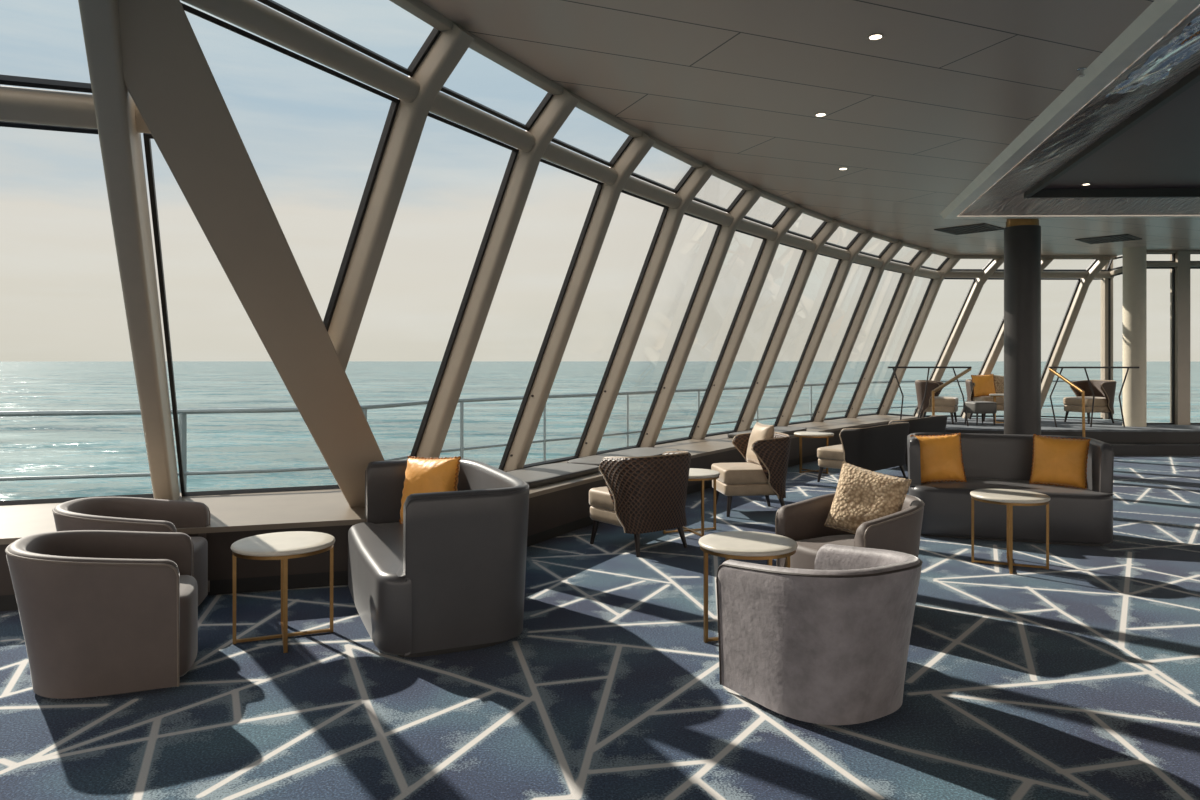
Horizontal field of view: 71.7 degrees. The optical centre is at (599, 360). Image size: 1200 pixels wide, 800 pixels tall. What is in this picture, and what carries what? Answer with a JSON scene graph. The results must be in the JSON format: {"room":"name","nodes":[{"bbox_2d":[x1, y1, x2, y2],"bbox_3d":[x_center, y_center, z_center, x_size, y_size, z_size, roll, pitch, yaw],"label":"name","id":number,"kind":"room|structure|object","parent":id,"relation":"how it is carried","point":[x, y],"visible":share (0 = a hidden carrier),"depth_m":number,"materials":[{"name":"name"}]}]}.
{"room":"ship interior","nodes":[
{"label":"ship interior","id":0,"kind":"room"},
{"bbox_2d":[0,456,1199,799],"bbox_3d":[3.500,1.500,4.075,23.000,0.001,22.150,0,0,0],"label":"floor","id":1,"kind":"structure","parent":0,"point":[1078,678],"depth_m":3.71,"materials":[{"name":"blue carpet"}]},
{"bbox_2d":[5,530,197,698],"bbox_3d":[-2.346,1.163,3.946,0.774,0.675,0.703,0,0,-21],"label":"armchair","id":2,"kind":"object","parent":1,"relation":"on","point":[102,612],"visible":1,"depth_m":3.67,"materials":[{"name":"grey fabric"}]},
{"bbox_2d":[52,497,210,605],"bbox_3d":[-2.778,1.163,4.923,0.774,0.675,0.703,0,0,-10],"label":"armchair","id":3,"kind":"object","parent":1,"relation":"on","point":[91,513],"visible":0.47,"depth_m":5.06,"materials":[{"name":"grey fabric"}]},
{"bbox_2d":[231,531,334,652],"bbox_3d":[-1.713,1.237,4.500,0.530,0.526,0.530,0,0,-23],"label":"side table","id":4,"kind":"object","parent":1,"relation":"on","point":[283,546],"visible":1,"depth_m":4.40,"materials":[{"name":"gold metal"}]},
{"bbox_2d":[348,458,529,656],"bbox_3d":[-0.995,1.085,4.970,0.881,0.830,1.568,0,0,-23],"label":"loveseat","id":5,"kind":"object","parent":1,"relation":"on","point":[449,578],"visible":0.98,"depth_m":4.29,"materials":[{"name":"grey leather"}]},
{"bbox_2d":[399,456,460,523],"bbox_3d":[-1.100,0.840,5.360,0.501,0.508,0.267,0,0,33],"label":"throw cushion","id":6,"kind":"object","parent":5,"relation":"on","point":[422,475],"visible":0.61,"depth_m":5.29,"materials":[{"name":"orange fabric"}]},
{"bbox_2d":[0,415,916,610],"bbox_3d":[-0.776,1.275,10.008,13.648,0.450,12.726,0,0,0],"label":"window ledge","id":7,"kind":"object","parent":1,"relation":"on","point":[556,509],"visible":0.34,"depth_m":5.79,"materials":[{"name":"laminate"}]},
{"bbox_2d":[0,74,153,505],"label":"window","id":8,"kind":"structure","parent":7,"relation":"on","point":[4,79],"depth_m":3.84,"materials":[{"name":"black metal"}]},
{"bbox_2d":[78,0,179,499],"bbox_3d":[-2.568,-0.372,4.647,1.630,3.299,3.635,0,0,0],"label":"window mullion","id":9,"kind":"structure","parent":7,"relation":"on","point":[120,142],"depth_m":4.15,"materials":[{"name":"grey metal"}]},
{"bbox_2d":[0,86,339,496],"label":"window","id":10,"kind":"structure","parent":7,"relation":"on","point":[147,137],"depth_m":3.83,"materials":[{"name":"black metal"}]},
{"bbox_2d":[118,0,384,507],"bbox_3d":[-1.823,-0.470,4.519,0.691,3.258,3.404,0,0,0],"label":"diagonal brace","id":11,"kind":"object","parent":7,"relation":"on","point":[168,76],"visible":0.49,"depth_m":4.19,"materials":[{"name":"grey metal"}]},
{"bbox_2d":[416,88,579,457],"bbox_3d":[-0.866,-0.446,6.328,1.445,3.108,0.844,0,0,0],"label":"window mullion","id":12,"kind":"structure","parent":7,"relation":"on","point":[558,109],"depth_m":6.26,"materials":[{"name":"grey metal"}]},
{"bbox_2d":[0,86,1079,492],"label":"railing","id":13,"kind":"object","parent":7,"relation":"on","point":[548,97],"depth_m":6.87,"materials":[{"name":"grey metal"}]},
{"bbox_2d":[507,463,598,487],"bbox_3d":[-0.526,1.019,7.473,1.056,0.061,1.372,0,0,0],"label":"seat pad","id":14,"kind":"object","parent":7,"relation":"on","point":[540,475],"visible":0.67,"depth_m":7.42,"materials":[{"name":"grey fabric"}]},
{"bbox_2d":[498,136,633,470],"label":"window","id":15,"kind":"structure","parent":7,"relation":"on","point":[629,139],"depth_m":7.13,"materials":[{"name":"black metal"}]},
{"bbox_2d":[503,132,655,471],"bbox_3d":[-0.230,-0.446,7.479,1.424,3.108,0.884,0,0,0],"label":"trim","id":16,"kind":"structure","parent":7,"relation":"on","point":[639,147],"depth_m":7.44,"materials":[{"name":"beige metal"}]},
{"bbox_2d":[523,166,695,467],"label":"window","id":17,"kind":"structure","parent":7,"relation":"on","point":[690,171],"depth_m":8.30,"materials":[{"name":"black metal"}]},
{"bbox_2d":[566,447,678,464],"bbox_3d":[0.278,1.019,8.826,1.229,0.061,1.602,0,0,0],"label":"seat pad","id":18,"kind":"object","parent":7,"relation":"on","point":[641,451],"visible":0.62,"depth_m":8.79,"materials":[{"name":"grey fabric"}]},
{"bbox_2d":[578,163,714,457],"bbox_3d":[0.441,-0.446,8.609,1.402,3.108,0.924,0,0,0],"label":"trim","id":19,"kind":"structure","parent":7,"relation":"on","point":[700,176],"depth_m":8.56,"materials":[{"name":"beige metal"}]},
{"bbox_2d":[596,189,745,454],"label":"window","id":20,"kind":"structure","parent":7,"relation":"on","point":[743,191],"depth_m":9.48,"materials":[{"name":"black metal"}]},
{"bbox_2d":[640,186,762,446],"bbox_3d":[1.147,-0.446,9.719,1.379,3.108,0.963,0,0,0],"label":"trim","id":21,"kind":"structure","parent":7,"relation":"on","point":[746,202],"depth_m":9.68,"materials":[{"name":"beige metal"}]},
{"bbox_2d":[655,207,788,444],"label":"window","id":22,"kind":"structure","parent":7,"relation":"on","point":[786,209],"depth_m":10.59,"materials":[{"name":"black metal"}]},
{"bbox_2d":[692,205,803,438],"bbox_3d":[1.886,-0.446,10.805,1.354,3.108,1.001,0,0,0],"label":"trim","id":23,"kind":"structure","parent":7,"relation":"on","point":[790,217],"depth_m":10.77,"materials":[{"name":"beige metal"}]},
{"bbox_2d":[705,221,826,436],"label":"window frame","id":24,"kind":"structure","parent":7,"relation":"on","point":[822,225],"depth_m":11.67,"materials":[{"name":"black metal"}]},
{"bbox_2d":[728,426,806,437],"bbox_3d":[2.415,1.019,11.886,1.350,0.061,1.597,0,0,0],"label":"seat pad","id":25,"kind":"object","parent":7,"relation":"on","point":[781,429],"visible":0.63,"depth_m":11.88,"materials":[{"name":"grey fabric"}]},
{"bbox_2d":[737,219,840,431],"bbox_3d":[2.660,-0.446,11.868,1.328,3.108,1.038,0,0,0],"label":"trim","id":26,"kind":"structure","parent":7,"relation":"on","point":[826,232],"depth_m":11.83,"materials":[{"name":"beige metal"}]},
{"bbox_2d":[749,233,860,429],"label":"window","id":27,"kind":"structure","parent":7,"relation":"on","point":[858,234],"depth_m":12.70,"materials":[{"name":"black metal"}]},
{"bbox_2d":[777,231,873,426],"bbox_3d":[3.466,-0.446,12.907,1.301,3.108,1.073,0,0,0],"label":"trim","id":28,"kind":"structure","parent":7,"relation":"on","point":[863,239],"depth_m":12.87,"materials":[{"name":"beige metal"}]},
{"bbox_2d":[788,243,891,424],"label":"window","id":29,"kind":"structure","parent":7,"relation":"on","point":[889,244],"depth_m":13.75,"materials":[{"name":"black metal"}]},
{"bbox_2d":[813,240,904,421],"bbox_3d":[4.303,-0.446,13.921,1.273,3.108,1.108,0,0,0],"label":"trim","id":30,"kind":"structure","parent":7,"relation":"on","point":[877,273],"depth_m":13.88,"materials":[{"name":"beige metal"}]},
{"bbox_2d":[824,250,921,419],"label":"window","id":31,"kind":"structure","parent":7,"relation":"on","point":[919,251],"depth_m":14.74,"materials":[{"name":"black metal"}]},
{"bbox_2d":[847,248,932,417],"bbox_3d":[5.172,-0.446,14.907,1.243,3.108,1.142,0,0,0],"label":"trim","id":32,"kind":"structure","parent":7,"relation":"on","point":[923,256],"depth_m":14.88,"materials":[{"name":"beige metal"}]},
{"bbox_2d":[857,257,948,416],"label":"window","id":33,"kind":"structure","parent":7,"relation":"on","point":[947,258],"depth_m":15.70,"materials":[{"name":"black"}]},
{"bbox_2d":[589,451,690,556],"bbox_3d":[0.326,1.116,6.725,0.706,0.777,0.707,0,0,-38],"label":"chair","id":34,"kind":"object","parent":1,"relation":"on","point":[643,494],"visible":1,"depth_m":6.44,"materials":[{"name":"beige fabric"}]},
{"bbox_2d":[589,486,614,510],"bbox_3d":[0.299,1.105,6.759,0.560,0.160,0.620,0,0,-38],"label":"seat cushion","id":35,"kind":"object","parent":34,"relation":"on","point":[600,499],"depth_m":6.70,"materials":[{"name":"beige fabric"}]},
{"bbox_2d":[663,468,719,536],"bbox_3d":[0.790,1.237,7.300,0.530,0.526,0.530,0,0,-20],"label":"side table","id":36,"kind":"object","parent":1,"relation":"on","point":[695,474],"visible":0.55,"depth_m":7.19,"materials":[{"name":"gold metal"}]},
{"bbox_2d":[698,531,797,642],"bbox_3d":[0.800,1.237,4.500,0.530,0.526,0.530,0,0,-17],"label":"side table","id":37,"kind":"object","parent":1,"relation":"on","point":[743,545],"visible":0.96,"depth_m":4.42,"materials":[{"name":"gold metal"}]},
{"bbox_2d":[711,432,790,516],"bbox_3d":[1.514,1.116,8.279,0.707,0.777,0.706,0,0,-7],"label":"chair","id":38,"kind":"object","parent":1,"relation":"on","point":[746,478],"visible":0.9,"depth_m":7.99,"materials":[{"name":"beige fabric"}]},
{"bbox_2d":[711,462,767,483],"bbox_3d":[1.470,1.105,8.274,0.620,0.160,0.560,0,0,-7],"label":"seat cushion","id":39,"kind":"object","parent":38,"relation":"on","point":[740,472],"depth_m":8.00,"materials":[{"name":"beige fabric"}]},
{"bbox_2d":[746,422,773,465],"bbox_3d":[1.600,0.830,8.300,0.241,0.446,0.424,0,0,-12],"label":"throw cushion","id":40,"kind":"object","parent":38,"relation":"on","point":[760,431],"visible":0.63,"depth_m":8.25,"materials":[{"name":"beige fabric"}]},
{"bbox_2d":[794,431,833,473],"bbox_3d":[2.900,1.237,11.250,0.530,0.526,0.530,0,0,-30],"label":"side table","id":41,"kind":"object","parent":1,"relation":"on","point":[808,434],"visible":1,"depth_m":11.13,"materials":[{"name":"gold metal"}]},
{"bbox_2d":[716,544,922,724],"bbox_3d":[1.005,1.163,3.667,0.703,0.675,0.774,0,0,-31],"label":"armchair","id":42,"kind":"object","parent":1,"relation":"on","point":[827,643],"visible":1,"depth_m":3.40,"materials":[{"name":"grey fabric"}]},
{"bbox_2d":[775,493,924,568],"bbox_3d":[1.562,1.163,5.040,0.774,0.675,0.703,0,0,-32],"label":"armchair","id":43,"kind":"object","parent":1,"relation":"on","point":[803,522],"visible":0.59,"depth_m":4.93,"materials":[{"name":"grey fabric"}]},
{"bbox_2d":[824,462,911,533],"bbox_3d":[1.640,0.875,5.100,0.515,0.521,0.270,0,0,41],"label":"throw cushion","id":44,"kind":"object","parent":43,"relation":"on","point":[862,495],"visible":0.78,"depth_m":5.06,"materials":[{"name":"beige fabric"}]},
{"bbox_2d":[817,422,909,481],"bbox_3d":[3.345,1.143,10.504,0.708,0.723,1.386,0,0,44],"label":"settee","id":45,"kind":"object","parent":1,"relation":"on","point":[875,448],"visible":0.97,"depth_m":10.11,"materials":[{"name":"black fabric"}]},
{"bbox_2d":[817,444,843,460],"bbox_3d":[3.314,1.133,10.535,0.620,0.149,1.240,0,0,44],"label":"seat cushion","id":46,"kind":"object","parent":45,"relation":"on","point":[835,452],"depth_m":10.18,"materials":[{"name":"beige fabric"}]},
{"bbox_2d":[889,415,946,470],"bbox_3d":[4.415,1.143,11.904,0.708,0.723,1.386,0,0,44],"label":"settee","id":47,"kind":"object","parent":1,"relation":"on","point":[937,423],"visible":0.31,"depth_m":11.54,"materials":[{"name":"black fabric"}]},
{"bbox_2d":[907,433,1113,545],"bbox_3d":[3.508,1.085,7.241,1.568,0.830,0.881,0,0,18],"label":"loveseat","id":48,"kind":"object","parent":1,"relation":"on","point":[1077,516],"visible":0.64,"depth_m":6.94,"materials":[{"name":"grey leather"}]},
{"bbox_2d":[910,433,966,482],"bbox_3d":[2.990,0.860,7.340,0.460,0.485,0.258,0,0,7],"label":"throw cushion","id":49,"kind":"object","parent":48,"relation":"on","point":[941,459],"visible":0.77,"depth_m":7.28,"materials":[{"name":"orange fabric"}]},
{"bbox_2d":[1029,434,1089,488],"bbox_3d":[3.930,0.860,7.100,0.456,0.480,0.251,0,0,33],"label":"throw cushion","id":50,"kind":"object","parent":48,"relation":"on","point":[1059,461],"visible":0.99,"depth_m":7.04,"materials":[{"name":"orange fabric"}]},
{"bbox_2d":[970,489,1050,573],"bbox_3d":[3.000,1.237,6.080,0.530,0.526,0.530,0,0,24],"label":"side table","id":51,"kind":"object","parent":1,"relation":"on","point":[1009,497],"visible":1,"depth_m":5.97,"materials":[{"name":"gold metal"}]},
{"bbox_2d":[1004,219,1040,434],"bbox_3d":[5.800,-0.228,11.400,0.456,3.456,0.456,0,0,0],"label":"support column","id":52,"kind":"structure","parent":1,"relation":"on","point":[1022,237],"depth_m":11.21,"materials":[{"name":"grey paint"}]},
{"bbox_2d":[945,417,1199,455],"bbox_3d":[9.912,1.312,14.845,10.076,0.375,3.410,0,0,0],"label":"raised platform","id":53,"kind":"object","parent":1,"relation":"on","point":[1152,439],"visible":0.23,"depth_m":13.56,"materials":[{"name":"black"}]},
{"bbox_2d":[878,258,959,414],"bbox_3d":[6.071,-0.446,15.867,1.213,3.108,1.175,0,0,0],"label":"trim","id":54,"kind":"structure","parent":53,"relation":"on","point":[932,293],"depth_m":15.85,"materials":[{"name":"beige metal"}]},
{"bbox_2d":[915,380,957,423],"bbox_3d":[6.155,0.740,15.197,0.707,0.777,0.706,0,0,29],"label":"chair","id":55,"kind":"object","parent":53,"relation":"on","point":[942,404],"visible":0.77,"depth_m":14.96,"materials":[{"name":"beige fabric"}]},
{"bbox_2d":[930,396,957,405],"bbox_3d":[6.194,0.729,15.175,0.620,0.160,0.560,0,0,29],"label":"seat cushion","id":56,"kind":"object","parent":55,"relation":"on","point":[939,400],"depth_m":14.90,"materials":[{"name":"beige fabric"}]},
{"bbox_2d":[888,259,993,415],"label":"window","id":57,"kind":"structure","parent":53,"relation":"on","point":[991,260],"depth_m":15.55,"materials":[{"name":"black"}]},
{"bbox_2d":[915,258,1003,417],"bbox_3d":[6.850,-0.415,15.848,1.300,3.104,1.142,0,0,0],"label":"trim","id":58,"kind":"structure","parent":53,"relation":"on","point":[995,264],"depth_m":15.74,"materials":[{"name":"grey metal"}]},
{"bbox_2d":[925,269,1003,416],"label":"window","id":59,"kind":"structure","parent":53,"relation":"on","point":[1002,321],"depth_m":15.94,"materials":[{"name":"black metal"}]},
{"bbox_2d":[963,401,996,424],"bbox_3d":[6.750,0.919,14.750,0.440,0.411,0.400,0,0,-11],"label":"footstool","id":60,"kind":"object","parent":53,"relation":"on","point":[975,407],"visible":0.94,"depth_m":14.58,"materials":[{"name":"grey fabric"}]},
{"bbox_2d":[965,379,1003,421],"bbox_3d":[7.550,0.740,15.744,1.026,0.778,0.708,0,0,0],"label":"settee","id":61,"kind":"object","parent":53,"relation":"on","point":[969,385],"visible":0.32,"depth_m":15.59,"materials":[{"name":"beige fabric"}]},
{"bbox_2d":[971,374,995,396],"bbox_3d":[7.250,0.464,15.680,0.456,0.477,0.240,0,0,-1],"label":"throw cushion","id":62,"kind":"object","parent":61,"relation":"on","point":[984,384],"visible":0.96,"depth_m":15.62,"materials":[{"name":"orange fabric"}]},
{"bbox_2d":[973,396,1003,404],"bbox_3d":[7.550,0.729,15.700,0.880,0.160,0.620,0,0,0],"label":"seat cushion","id":63,"kind":"object","parent":61,"relation":"on","point":[999,400],"depth_m":15.40,"materials":[{"name":"beige fabric"}]},
{"bbox_2d":[994,375,1003,393],"bbox_3d":[7.620,0.469,15.740,0.444,0.463,0.223,0,0,-7],"label":"throw cushion","id":64,"kind":"object","parent":61,"relation":"on","point":[998,380],"visible":0.56,"depth_m":15.67,"materials":[{"name":"beige fabric"}]},
{"bbox_2d":[989,394,1003,423],"bbox_3d":[7.300,0.861,14.950,0.530,0.526,0.530,0,0,-17],"label":"side table","id":65,"kind":"object","parent":53,"relation":"on","point":[994,396],"visible":0.45,"depth_m":14.88,"materials":[{"name":"gold metal"}]},
{"bbox_2d":[961,258,1053,417],"bbox_3d":[7.760,-0.415,15.873,1.260,3.104,1.092,0,0,0],"label":"trim","id":66,"kind":"structure","parent":53,"relation":"on","point":[998,345],"depth_m":15.93,"materials":[{"name":"grey metal"}]},
{"bbox_2d":[972,259,1096,416],"bbox_3d":[8.280,-0.431,15.926,2.041,3.072,0.986,0,0,0],"label":"window","id":67,"kind":"structure","parent":53,"relation":"on","point":[1094,260],"depth_m":15.62,"materials":[{"name":"black metal"}]},
{"bbox_2d":[1041,258,1109,409],"bbox_3d":[8.930,-0.415,15.848,1.020,3.104,1.042,0,0,0],"label":"trim","id":68,"kind":"structure","parent":53,"relation":"on","point":[1083,286],"depth_m":15.80,"materials":[{"name":"grey metal"}]},
{"bbox_2d":[1041,260,1113,418],"bbox_3d":[9.095,-0.433,15.900,1.111,3.068,0.934,0,0,0],"label":"window","id":69,"kind":"structure","parent":53,"relation":"on","point":[1110,262],"depth_m":15.59,"materials":[{"name":"black"}]},
{"bbox_2d":[1063,380,1116,423],"bbox_3d":[8.944,0.740,15.148,0.707,0.777,0.706,0,0,-18],"label":"chair","id":70,"kind":"object","parent":53,"relation":"on","point":[1103,390],"visible":0.88,"depth_m":14.97,"materials":[{"name":"beige fabric"}]},
{"bbox_2d":[1063,396,1106,405],"bbox_3d":[8.902,0.729,15.135,0.620,0.160,0.560,0,0,-18],"label":"seat cushion","id":71,"kind":"object","parent":70,"relation":"on","point":[1099,400],"depth_m":14.94,"materials":[{"name":"beige fabric"}]},
{"bbox_2d":[1101,261,1112,418],"bbox_3d":[9.600,-0.428,15.720,0.160,3.056,0.160,0,0,0],"label":"trim","id":72,"kind":"structure","parent":53,"relation":"on","point":[1104,283],"depth_m":15.65,"materials":[{"name":"grey metal"}]},
{"bbox_2d":[1108,256,1122,420],"bbox_3d":[9.585,-0.410,15.188,0.130,3.020,0.946,0,0,0],"label":"window","id":73,"kind":"structure","parent":53,"relation":"on","point":[1110,269],"depth_m":15.63,"materials":[{"name":"black metal"}]},
{"bbox_2d":[1123,246,1146,426],"bbox_3d":[9.240,-0.416,14.350,0.350,3.080,0.350,0,0,0],"label":"support column","id":74,"kind":"structure","parent":53,"relation":"on","point":[1134,258],"depth_m":14.20,"materials":[{"name":"white paint"}]},
{"bbox_2d":[1147,253,1199,423],"bbox_3d":[12.275,-0.400,14.690,5.450,3.040,0.130,0,0,0],"label":"window","id":75,"kind":"structure","parent":53,"relation":"on","point":[1173,254],"depth_m":14.70,"materials":[{"name":"black metal"}]},
{"bbox_2d":[1170,250,1189,424],"bbox_3d":[10.290,-0.405,14.720,0.220,3.090,0.200,0,0,0],"label":"trim","id":76,"kind":"structure","parent":53,"relation":"on","point":[1182,271],"depth_m":14.62,"materials":[{"name":"grey metal"}]},
{"bbox_2d":[1190,253,1199,423],"bbox_3d":[11.150,-0.400,14.720,1.500,3.040,0.040,0,0,0],"label":"window","id":77,"kind":"structure","parent":53,"relation":"on","point":[1190,253],"depth_m":14.70,"materials":[{"name":"black metal"}]},
{"bbox_2d":[1049,367,1138,436],"bbox_3d":[8.388,0.798,13.703,1.521,1.405,0.840,0,0,0],"label":"stair railing","id":78,"kind":"object","parent":1,"relation":"on","point":[1053,371],"visible":0.92,"depth_m":14.08,"materials":[{"name":"black metal"}]},
{"bbox_2d":[420,0,1199,255],"bbox_3d":[3.750,-2.016,4.200,22.700,0.120,22.600,0,0,0],"label":"ceiling","id":79,"kind":"structure","parent":0,"point":[917,112],"depth_m":5.75,"materials":[{"name":"grey paint"}]},
{"bbox_2d":[181,0,474,370],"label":"window","id":80,"kind":"structure","parent":79,"relation":"attached to","point":[434,34],"depth_m":4.88,"materials":[{"name":"black metal"}]},
{"bbox_2d":[390,0,451,31],"bbox_3d":[-1.362,-1.936,3.772,1.024,0.050,2.096,0,0,0],"label":"trim","id":81,"kind":"structure","parent":79,"relation":"attached to","point":[417,8],"depth_m":4.59,"materials":[{"name":"grey metal"}]},
{"bbox_2d":[453,22,562,94],"bbox_3d":[-0.596,-1.936,5.377,0.668,0.050,1.193,0,0,0],"label":"trim","id":82,"kind":"structure","parent":79,"relation":"attached to","point":[479,45],"depth_m":5.40,"materials":[{"name":"grey metal"}]},
{"bbox_2d":[564,88,641,137],"bbox_3d":[0.010,-1.936,6.520,0.703,0.050,1.177,0,0,0],"label":"trim","id":83,"kind":"structure","parent":79,"relation":"attached to","point":[584,105],"depth_m":6.56,"materials":[{"name":"grey metal"}]},
{"bbox_2d":[642,131,702,167],"bbox_3d":[0.651,-1.936,7.644,0.736,0.050,1.159,0,0,0],"label":"trim","id":84,"kind":"structure","parent":79,"relation":"attached to","point":[658,144],"depth_m":7.70,"materials":[{"name":"grey metal"}]},
{"bbox_2d":[707,164,752,190],"bbox_3d":[1.327,-1.936,8.747,0.769,0.050,1.141,0,0,0],"label":"trim","id":85,"kind":"structure","parent":79,"relation":"attached to","point":[717,173],"depth_m":8.81,"materials":[{"name":"grey metal"}]},
{"bbox_2d":[754,186,795,207],"bbox_3d":[2.036,-1.936,9.828,0.801,0.050,1.121,0,0,0],"label":"trim","id":86,"kind":"structure","parent":79,"relation":"attached to","point":[766,195],"depth_m":9.88,"materials":[{"name":"grey metal"}]},
{"bbox_2d":[796,204,832,221],"bbox_3d":[2.779,-1.936,10.887,0.832,0.050,1.100,0,0,0],"label":"trim","id":87,"kind":"structure","parent":79,"relation":"attached to","point":[809,212],"depth_m":10.98,"materials":[{"name":"grey metal"}]},
{"bbox_2d":[814,113,826,116],"bbox_3d":[1.750,-1.952,6.580,0.102,0.005,0.102,0,0,0],"label":"recessed light","id":88,"kind":"object","parent":79,"relation":"in","point":[816,114],"visible":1,"depth_m":6.57,"materials":[{"name":"silver metal"}]},
{"bbox_2d":[835,219,866,233],"bbox_3d":[3.554,-1.936,11.923,0.862,0.050,1.079,0,0,0],"label":"trim","id":89,"kind":"structure","parent":79,"relation":"attached to","point":[843,224],"depth_m":11.99,"materials":[{"name":"grey metal"}]},
{"bbox_2d":[867,33,883,40],"bbox_3d":[1.660,-1.952,5.000,0.102,0.005,0.102,0,0,0],"label":"recessed light","id":90,"kind":"object","parent":79,"relation":"in","point":[877,36],"visible":1,"depth_m":4.99,"materials":[{"name":"silver metal"}]},
{"bbox_2d":[867,230,897,242],"bbox_3d":[4.361,-1.936,12.934,0.892,0.050,1.056,0,0,0],"label":"trim","id":91,"kind":"structure","parent":79,"relation":"attached to","point":[878,236],"depth_m":13.00,"materials":[{"name":"grey metal"}]},
{"bbox_2d":[899,240,926,250],"bbox_3d":[5.199,-1.936,13.920,0.921,0.050,1.032,0,0,0],"label":"trim","id":92,"kind":"structure","parent":79,"relation":"attached to","point":[909,245],"depth_m":13.98,"materials":[{"name":"grey metal"}]},
{"bbox_2d":[930,249,953,257],"bbox_3d":[6.067,-1.936,14.879,0.949,0.050,1.007,0,0,0],"label":"trim","id":93,"kind":"structure","parent":79,"relation":"attached to","point":[934,251],"depth_m":14.94,"materials":[{"name":"grey metal"}]},
{"bbox_2d":[934,223,1003,234],"bbox_3d":[5.480,-1.950,12.300,0.740,0.012,0.740,0,0,-42],"label":"ceiling vent","id":94,"kind":"object","parent":79,"relation":"in","point":[983,227],"visible":0.98,"depth_m":12.27,"materials":[{"name":"grey metal"}]},
{"bbox_2d":[951,255,998,258],"bbox_3d":[6.927,-1.926,15.353,0.870,0.070,0.124,0,0,0],"label":"trim","id":95,"kind":"structure","parent":79,"relation":"attached to","point":[955,256],"depth_m":15.31,"materials":[{"name":"grey metal"}]},
{"bbox_2d":[999,255,1044,258],"bbox_3d":[7.805,-1.926,15.395,0.895,0.070,0.140,0,0,0],"label":"trim","id":96,"kind":"structure","parent":79,"relation":"attached to","point":[1000,256],"depth_m":15.37,"materials":[{"name":"grey metal"}]},
{"bbox_2d":[940,0,1199,218],"bbox_3d":[6.919,-1.905,4.000,11.183,0.040,14.020,0,0,0],"label":"trim","id":97,"kind":"structure","parent":79,"relation":"attached to","point":[1180,9],"depth_m":6.10,"materials":[{"name":"grey metal"}]},
{"bbox_2d":[1045,255,1101,258],"bbox_3d":[8.775,-1.926,15.420,1.050,0.070,0.090,0,0,0],"label":"trim","id":98,"kind":"structure","parent":79,"relation":"attached to","point":[1046,256],"depth_m":15.37,"materials":[{"name":"grey metal"}]},
{"bbox_2d":[1076,67,1086,76],"bbox_3d":[3.220,-1.931,5.550,0.060,0.050,0.060,0,0,0],"label":"sprinkler head","id":99,"kind":"object","parent":79,"relation":"attached to","point":[1081,69],"visible":1,"depth_m":5.54},
{"bbox_2d":[1075,234,1141,243],"bbox_3d":[8.150,-1.950,13.300,0.740,0.012,0.740,0,0,-42],"label":"ceiling vent","id":100,"kind":"object","parent":79,"relation":"in","point":[1124,237],"visible":1,"depth_m":13.28,"materials":[{"name":"grey metal"}]},
{"bbox_2d":[1102,255,1116,259],"bbox_3d":[9.450,-1.926,15.445,0.315,0.070,0.139,0,0,0],"label":"trim","id":101,"kind":"structure","parent":79,"relation":"attached to","point":[1103,256],"depth_m":15.40,"materials":[{"name":"grey metal"}]},
{"bbox_2d":[1147,250,1199,252],"bbox_3d":[12.300,-1.930,14.720,5.400,0.050,0.120,0,0,0],"label":"trim","id":102,"kind":"structure","parent":79,"relation":"attached to","point":[1148,251],"depth_m":14.66,"materials":[{"name":"grey metal"}]},
{"bbox_2d":[1043,81,1199,188],"bbox_3d":[7.023,-2.130,4.000,9.354,0.060,12.400,0,0,0],"label":"ceiling","id":103,"kind":"structure","parent":0,"point":[1162,150],"depth_m":8.56,"materials":[{"name":"black paint"}]},
{"bbox_2d":[959,4,1199,215],"bbox_3d":[6.939,-1.990,4.000,10.822,0.180,13.700,0,0,0],"label":"trim","id":104,"kind":"structure","parent":103,"relation":"attached to","point":[1005,196],"depth_m":8.53,"materials":[{"name":"silver metal"}]},
{"bbox_2d":[1011,15,1199,176],"bbox_3d":[3.520,-1.916,5.093,1.790,0.135,6.557,0,0,0],"label":"protective film","id":105,"kind":"object","parent":104,"relation":"attached to","point":[1183,46],"visible":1,"depth_m":5.39,"materials":[{"name":"blue plastic"}]},
{"bbox_2d":[1024,66,1199,197],"bbox_3d":[7.023,-2.050,4.000,9.354,0.100,12.400,0,0,0],"label":"trim","id":106,"kind":"structure","parent":103,"relation":"attached to","point":[1037,191],"depth_m":9.10,"materials":[{"name":"grey"}]},
{"label":"outside","id":107,"kind":"structure","parent":0,"visible":0},
{"bbox_2d":[0,361,1199,500],"bbox_3d":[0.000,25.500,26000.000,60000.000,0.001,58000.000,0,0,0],"label":"sea","id":108,"kind":"structure","parent":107,"point":[87,444],"depth_m":465.12,"materials":[{"name":"liquid"}]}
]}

